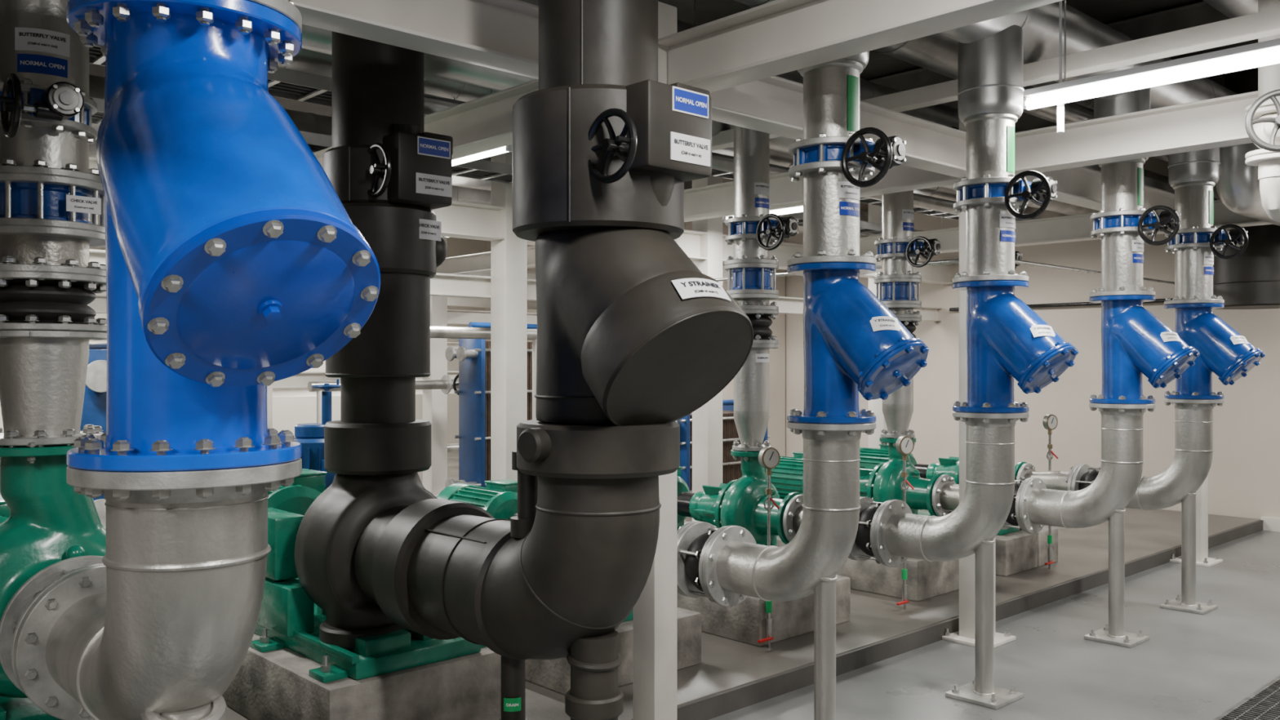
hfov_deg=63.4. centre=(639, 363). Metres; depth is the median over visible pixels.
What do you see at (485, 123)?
steel beam
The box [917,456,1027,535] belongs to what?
pump
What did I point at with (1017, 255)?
valve
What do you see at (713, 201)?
steel beam
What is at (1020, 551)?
concrete plinth
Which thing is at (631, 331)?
insulated y-strainer
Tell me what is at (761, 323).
expansion joint
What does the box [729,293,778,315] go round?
pipe
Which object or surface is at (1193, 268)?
pipe
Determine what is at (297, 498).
motor
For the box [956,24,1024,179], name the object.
riser pipe
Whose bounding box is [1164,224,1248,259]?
valve
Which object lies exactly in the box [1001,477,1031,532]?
expansion joint
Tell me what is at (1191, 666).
floor
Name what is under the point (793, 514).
pipe
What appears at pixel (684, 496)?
motor
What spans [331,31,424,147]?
riser pipe
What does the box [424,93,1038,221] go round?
ceiling pipe
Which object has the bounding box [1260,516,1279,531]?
baseboard
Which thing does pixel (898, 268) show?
pipe
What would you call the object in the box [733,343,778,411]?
pipe
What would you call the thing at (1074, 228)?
steel beam
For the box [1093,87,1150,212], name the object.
riser pipe
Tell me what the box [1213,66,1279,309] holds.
pipe
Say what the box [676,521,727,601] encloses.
expansion joint
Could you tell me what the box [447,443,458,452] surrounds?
pipe
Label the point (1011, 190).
valve
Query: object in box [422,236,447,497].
steel column
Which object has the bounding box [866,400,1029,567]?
pipe
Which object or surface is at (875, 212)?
steel column
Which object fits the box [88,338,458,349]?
steel beam
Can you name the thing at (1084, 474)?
expansion joint
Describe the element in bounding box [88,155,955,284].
steel beam
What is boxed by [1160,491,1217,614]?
support stand
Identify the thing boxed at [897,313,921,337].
expansion joint
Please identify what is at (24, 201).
valve
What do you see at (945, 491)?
pipe
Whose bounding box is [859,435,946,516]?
pump
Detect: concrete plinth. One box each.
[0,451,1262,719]
[222,632,501,719]
[524,607,701,694]
[676,575,850,646]
[776,535,959,601]
[995,526,1057,576]
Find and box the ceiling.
[88,0,1257,116]
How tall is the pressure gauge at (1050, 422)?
1.106 m
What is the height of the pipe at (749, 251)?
0.166 m
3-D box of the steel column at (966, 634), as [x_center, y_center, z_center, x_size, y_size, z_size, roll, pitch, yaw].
[1.918,0.070,5.891,0.310,3.000,0.310,0,0,-43]
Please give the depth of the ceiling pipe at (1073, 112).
6.72 m
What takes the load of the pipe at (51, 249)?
on the expansion joint at (26, 302)
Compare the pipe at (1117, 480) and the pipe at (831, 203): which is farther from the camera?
the pipe at (1117, 480)
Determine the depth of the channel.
4.74 m
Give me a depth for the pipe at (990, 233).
4.76 m
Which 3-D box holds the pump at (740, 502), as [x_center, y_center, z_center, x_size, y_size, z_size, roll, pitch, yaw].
[0.386,0.847,6.199,0.650,0.746,1.400,0,0,-43]
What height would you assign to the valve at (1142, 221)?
0.221 m
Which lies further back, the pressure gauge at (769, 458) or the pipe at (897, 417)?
the pipe at (897, 417)
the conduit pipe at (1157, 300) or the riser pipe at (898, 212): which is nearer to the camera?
the riser pipe at (898, 212)
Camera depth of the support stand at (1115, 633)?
5.86 m
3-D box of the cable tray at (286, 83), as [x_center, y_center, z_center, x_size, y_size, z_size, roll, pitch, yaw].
[-0.587,-1.440,6.495,13.800,0.070,0.304,0,0,-43]
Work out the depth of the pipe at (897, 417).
6.87 m
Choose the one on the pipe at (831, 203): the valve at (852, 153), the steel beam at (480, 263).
the valve at (852, 153)
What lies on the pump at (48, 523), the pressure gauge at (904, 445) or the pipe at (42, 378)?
the pipe at (42, 378)
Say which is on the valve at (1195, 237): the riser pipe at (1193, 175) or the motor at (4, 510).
the riser pipe at (1193, 175)
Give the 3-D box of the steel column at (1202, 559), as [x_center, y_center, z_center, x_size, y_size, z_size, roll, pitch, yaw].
[4.390,0.070,8.196,0.310,3.000,0.310,0,0,-43]
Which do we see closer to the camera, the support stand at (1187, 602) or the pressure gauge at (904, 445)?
the pressure gauge at (904, 445)
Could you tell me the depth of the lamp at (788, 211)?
8.38 m
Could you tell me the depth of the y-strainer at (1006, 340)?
4.71 m
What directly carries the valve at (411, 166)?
on the insulated pipe at (378, 432)
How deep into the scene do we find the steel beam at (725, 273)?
9.97 m
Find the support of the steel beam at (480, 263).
attached to the steel beam at (531, 275)
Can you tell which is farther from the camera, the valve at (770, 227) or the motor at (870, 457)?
the motor at (870, 457)
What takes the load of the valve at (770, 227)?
on the pipe at (749, 251)
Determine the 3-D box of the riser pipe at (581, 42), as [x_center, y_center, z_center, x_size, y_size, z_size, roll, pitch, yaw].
[-0.130,-1.705,3.245,0.392,1.800,0.392,0,0,-43]
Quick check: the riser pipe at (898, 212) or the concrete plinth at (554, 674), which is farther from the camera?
the riser pipe at (898, 212)
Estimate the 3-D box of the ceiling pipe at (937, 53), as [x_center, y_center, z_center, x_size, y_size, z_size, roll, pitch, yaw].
[4.859,-2.090,5.101,7.735,0.469,6.635,0,0,-43]
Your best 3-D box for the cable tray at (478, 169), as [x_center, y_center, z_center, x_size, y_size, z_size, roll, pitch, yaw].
[-1.167,-1.340,7.116,13.800,0.070,0.304,0,0,-43]
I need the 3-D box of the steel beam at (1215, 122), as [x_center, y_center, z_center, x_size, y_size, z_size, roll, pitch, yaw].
[3.979,-1.160,3.724,0.150,0.210,5.820,0,0,-43]
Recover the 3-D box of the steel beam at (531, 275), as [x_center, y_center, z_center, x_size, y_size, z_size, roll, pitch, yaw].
[-2.720,-1.030,11.274,10.400,0.160,0.120,0,0,-43]
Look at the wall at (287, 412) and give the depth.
17.20 m
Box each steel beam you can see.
[0,387,457,404]
[87,294,537,324]
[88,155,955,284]
[88,245,535,279]
[88,248,941,321]
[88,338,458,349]
[89,244,105,249]
[91,289,536,310]
[272,371,458,388]
[290,0,1232,231]
[313,79,538,166]
[436,245,535,275]
[657,0,1062,92]
[684,164,959,222]
[722,263,728,277]
[859,212,1164,257]
[1014,90,1257,176]
[1213,199,1274,228]
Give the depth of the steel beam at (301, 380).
10.59 m
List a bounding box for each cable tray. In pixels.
[88,44,959,220]
[88,97,923,235]
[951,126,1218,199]
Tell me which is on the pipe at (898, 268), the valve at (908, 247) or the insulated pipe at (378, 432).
the valve at (908, 247)
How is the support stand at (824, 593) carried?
on the floor
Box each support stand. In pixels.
[160,702,210,719]
[564,630,623,719]
[813,574,835,719]
[945,538,1023,709]
[1084,507,1149,648]
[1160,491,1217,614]
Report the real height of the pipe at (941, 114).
0.406 m
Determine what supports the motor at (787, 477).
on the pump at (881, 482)
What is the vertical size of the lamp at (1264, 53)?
0.638 m
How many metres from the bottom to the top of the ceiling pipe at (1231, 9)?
0.347 m
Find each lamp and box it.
[451,89,512,166]
[723,215,733,222]
[769,205,803,215]
[1022,0,1279,110]
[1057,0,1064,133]
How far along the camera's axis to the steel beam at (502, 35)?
3.71 m
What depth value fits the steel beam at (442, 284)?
7.84 m
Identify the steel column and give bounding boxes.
[266,383,272,428]
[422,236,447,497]
[490,151,527,480]
[632,1,676,719]
[684,175,722,527]
[868,204,887,448]
[942,119,1016,648]
[1169,474,1222,567]
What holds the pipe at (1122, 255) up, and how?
on the y-strainer at (1135, 342)
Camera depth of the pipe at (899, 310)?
6.82 m
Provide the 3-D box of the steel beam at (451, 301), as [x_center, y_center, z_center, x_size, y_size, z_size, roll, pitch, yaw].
[-4.948,-0.930,13.298,10.900,0.160,0.120,0,0,-43]
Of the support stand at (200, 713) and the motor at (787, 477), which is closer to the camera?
the support stand at (200, 713)
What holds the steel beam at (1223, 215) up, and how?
attached to the steel beam at (502, 35)
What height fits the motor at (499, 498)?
0.505 m
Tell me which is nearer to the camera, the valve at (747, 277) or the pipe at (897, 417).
the valve at (747, 277)
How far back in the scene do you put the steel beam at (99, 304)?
11.88 m
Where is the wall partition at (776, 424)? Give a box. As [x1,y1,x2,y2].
[684,177,785,456]
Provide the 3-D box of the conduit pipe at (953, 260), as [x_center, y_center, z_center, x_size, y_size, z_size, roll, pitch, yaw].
[3.021,-0.710,9.507,4.414,0.029,2.814,0,0,-43]
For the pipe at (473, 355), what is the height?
1.870 m
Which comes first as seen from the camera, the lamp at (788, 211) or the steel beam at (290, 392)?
the lamp at (788, 211)
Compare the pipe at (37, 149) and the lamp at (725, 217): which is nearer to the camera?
the pipe at (37, 149)
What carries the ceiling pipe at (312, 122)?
attached to the wall
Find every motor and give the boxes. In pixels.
[0,495,9,523]
[267,468,327,579]
[436,479,517,519]
[676,466,694,530]
[763,451,803,499]
[859,443,928,479]
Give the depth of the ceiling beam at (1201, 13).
7.78 m
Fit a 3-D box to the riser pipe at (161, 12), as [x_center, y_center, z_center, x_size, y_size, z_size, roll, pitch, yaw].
[-1.113,-1.697,2.558,0.529,1.850,0.529,0,0,5]
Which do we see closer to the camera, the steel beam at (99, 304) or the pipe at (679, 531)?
the pipe at (679, 531)
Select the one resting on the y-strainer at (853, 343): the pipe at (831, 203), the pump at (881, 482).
the pipe at (831, 203)
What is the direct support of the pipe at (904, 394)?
on the pipe at (897, 417)
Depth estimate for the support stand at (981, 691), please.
4.84 m
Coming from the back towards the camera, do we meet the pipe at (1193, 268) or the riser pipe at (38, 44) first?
the pipe at (1193, 268)
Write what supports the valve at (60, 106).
on the pipe at (37, 149)
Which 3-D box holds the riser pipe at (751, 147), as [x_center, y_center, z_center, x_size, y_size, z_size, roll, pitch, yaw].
[0.641,-1.135,5.926,0.204,0.630,0.209,0,0,-43]
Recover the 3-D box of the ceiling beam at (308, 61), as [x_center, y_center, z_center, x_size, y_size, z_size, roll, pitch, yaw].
[-0.894,-1.880,6.824,13.800,0.510,0.510,0,0,-43]
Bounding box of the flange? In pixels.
[0,555,103,696]
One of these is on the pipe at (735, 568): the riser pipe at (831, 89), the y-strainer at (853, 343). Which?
the y-strainer at (853, 343)
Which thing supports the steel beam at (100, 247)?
attached to the steel beam at (531, 275)
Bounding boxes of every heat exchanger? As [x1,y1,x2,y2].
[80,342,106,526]
[676,399,770,493]
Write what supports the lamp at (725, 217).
hanging from the ceiling
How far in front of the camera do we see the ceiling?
7.82 m
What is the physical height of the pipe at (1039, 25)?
0.355 m
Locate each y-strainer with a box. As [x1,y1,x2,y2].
[66,0,380,471]
[533,226,753,426]
[786,262,928,423]
[952,280,1078,413]
[1088,295,1199,404]
[1164,302,1265,399]
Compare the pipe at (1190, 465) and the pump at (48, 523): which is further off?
the pipe at (1190, 465)
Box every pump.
[0,441,106,719]
[249,471,484,683]
[622,610,632,622]
[688,448,803,546]
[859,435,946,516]
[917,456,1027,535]
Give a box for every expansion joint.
[0,263,106,340]
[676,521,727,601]
[742,304,778,348]
[848,497,891,564]
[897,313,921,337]
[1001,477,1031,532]
[1071,463,1098,491]
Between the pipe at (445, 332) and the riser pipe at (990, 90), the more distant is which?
the pipe at (445, 332)
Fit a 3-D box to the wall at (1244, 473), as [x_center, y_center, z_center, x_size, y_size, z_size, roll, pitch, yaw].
[3.685,-0.530,12.324,0.200,4.200,19.200,0,0,-43]
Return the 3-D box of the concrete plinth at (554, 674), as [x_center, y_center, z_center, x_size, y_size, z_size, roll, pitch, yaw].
[-0.585,1.345,5.437,0.800,0.250,1.750,0,0,-43]
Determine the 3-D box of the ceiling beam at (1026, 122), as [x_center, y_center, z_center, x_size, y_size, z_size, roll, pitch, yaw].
[3.100,-2.480,11.778,0.140,0.240,18.800,0,0,-43]
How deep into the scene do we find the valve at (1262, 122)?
4.60 m
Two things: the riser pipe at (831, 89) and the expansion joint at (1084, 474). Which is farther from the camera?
the expansion joint at (1084, 474)
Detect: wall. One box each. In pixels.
[0,213,485,444]
[485,156,1279,519]
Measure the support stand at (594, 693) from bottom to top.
0.720 m
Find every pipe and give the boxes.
[0,0,88,97]
[0,124,104,195]
[0,225,106,285]
[0,329,106,447]
[13,428,302,719]
[66,0,302,73]
[88,75,868,237]
[307,373,458,422]
[324,202,447,475]
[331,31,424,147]
[354,419,679,659]
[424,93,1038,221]
[430,325,537,419]
[444,322,537,487]
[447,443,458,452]
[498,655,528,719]
[519,0,1169,184]
[538,0,657,89]
[676,520,699,596]
[695,408,875,606]
[714,258,1174,284]
[724,239,778,271]
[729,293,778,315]
[732,410,770,451]
[733,0,1093,110]
[733,125,769,217]
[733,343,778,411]
[782,494,862,559]
[786,169,875,271]
[797,51,869,139]
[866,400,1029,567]
[874,257,921,283]
[880,403,915,438]
[882,190,914,239]
[882,377,913,404]
[884,303,921,322]
[931,474,959,516]
[937,1,1261,149]
[949,297,1173,311]
[952,204,1028,289]
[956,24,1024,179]
[1010,394,1155,533]
[1016,463,1080,490]
[1022,85,1168,161]
[1088,231,1155,297]
[1091,391,1224,510]
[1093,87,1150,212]
[1164,247,1224,309]
[1167,147,1220,229]
[1203,0,1257,18]
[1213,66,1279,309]
[1215,142,1279,226]
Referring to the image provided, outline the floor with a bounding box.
[709,529,1279,719]
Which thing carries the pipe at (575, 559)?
on the support stand at (594, 693)
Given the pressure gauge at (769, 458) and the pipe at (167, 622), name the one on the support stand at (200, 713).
the pipe at (167, 622)
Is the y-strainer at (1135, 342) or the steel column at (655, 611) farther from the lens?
the y-strainer at (1135, 342)
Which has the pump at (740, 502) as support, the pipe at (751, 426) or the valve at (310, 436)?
the pipe at (751, 426)
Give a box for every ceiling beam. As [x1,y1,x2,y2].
[277,48,1029,213]
[869,1,1230,91]
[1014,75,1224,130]
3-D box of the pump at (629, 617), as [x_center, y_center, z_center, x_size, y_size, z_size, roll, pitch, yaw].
[-0.513,0.847,5.360,0.650,0.746,1.400,0,0,-43]
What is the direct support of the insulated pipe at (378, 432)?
on the pump at (324, 615)
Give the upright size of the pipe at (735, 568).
0.849 m
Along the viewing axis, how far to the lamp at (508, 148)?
6.19 m
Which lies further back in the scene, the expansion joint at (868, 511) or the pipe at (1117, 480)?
the pipe at (1117, 480)
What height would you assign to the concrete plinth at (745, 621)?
0.250 m
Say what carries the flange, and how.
attached to the pipe at (167, 622)
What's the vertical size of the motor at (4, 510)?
0.576 m
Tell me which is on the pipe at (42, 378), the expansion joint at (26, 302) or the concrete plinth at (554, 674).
the expansion joint at (26, 302)
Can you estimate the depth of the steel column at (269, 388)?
10.15 m
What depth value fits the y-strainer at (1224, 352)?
6.48 m
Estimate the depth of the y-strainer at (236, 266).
2.27 m
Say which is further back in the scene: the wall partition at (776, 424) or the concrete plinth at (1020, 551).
the wall partition at (776, 424)
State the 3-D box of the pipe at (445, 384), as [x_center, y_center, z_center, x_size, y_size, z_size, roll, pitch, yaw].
[-1.876,0.778,10.809,3.200,1.384,0.431,0,0,-43]
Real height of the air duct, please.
0.560 m
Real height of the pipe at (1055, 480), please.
0.330 m
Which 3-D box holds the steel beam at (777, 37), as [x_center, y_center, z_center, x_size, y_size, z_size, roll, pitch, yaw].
[2.099,-1.160,1.972,0.150,0.210,5.820,0,0,-43]
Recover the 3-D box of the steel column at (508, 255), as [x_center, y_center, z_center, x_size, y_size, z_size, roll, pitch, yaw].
[-0.998,-0.555,7.888,0.360,4.050,0.360,0,0,-43]
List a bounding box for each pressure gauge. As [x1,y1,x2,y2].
[757,446,780,647]
[895,435,914,609]
[1042,413,1058,568]
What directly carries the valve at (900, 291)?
on the pipe at (899, 310)
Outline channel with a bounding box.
[693,0,1279,151]
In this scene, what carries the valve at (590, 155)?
on the insulated y-strainer at (631, 331)
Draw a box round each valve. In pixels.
[0,72,97,144]
[0,172,105,233]
[293,378,340,489]
[322,124,453,209]
[512,79,711,241]
[724,213,798,250]
[724,262,778,294]
[788,127,906,187]
[874,235,941,267]
[874,277,921,304]
[953,170,1057,219]
[1014,251,1022,269]
[1089,205,1181,245]
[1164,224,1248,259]
[1244,0,1279,222]
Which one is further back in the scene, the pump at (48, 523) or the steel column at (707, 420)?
the steel column at (707, 420)
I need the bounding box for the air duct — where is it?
[88,139,684,227]
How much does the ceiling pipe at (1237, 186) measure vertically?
0.583 m
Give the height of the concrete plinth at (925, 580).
0.250 m
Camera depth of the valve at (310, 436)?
6.18 m

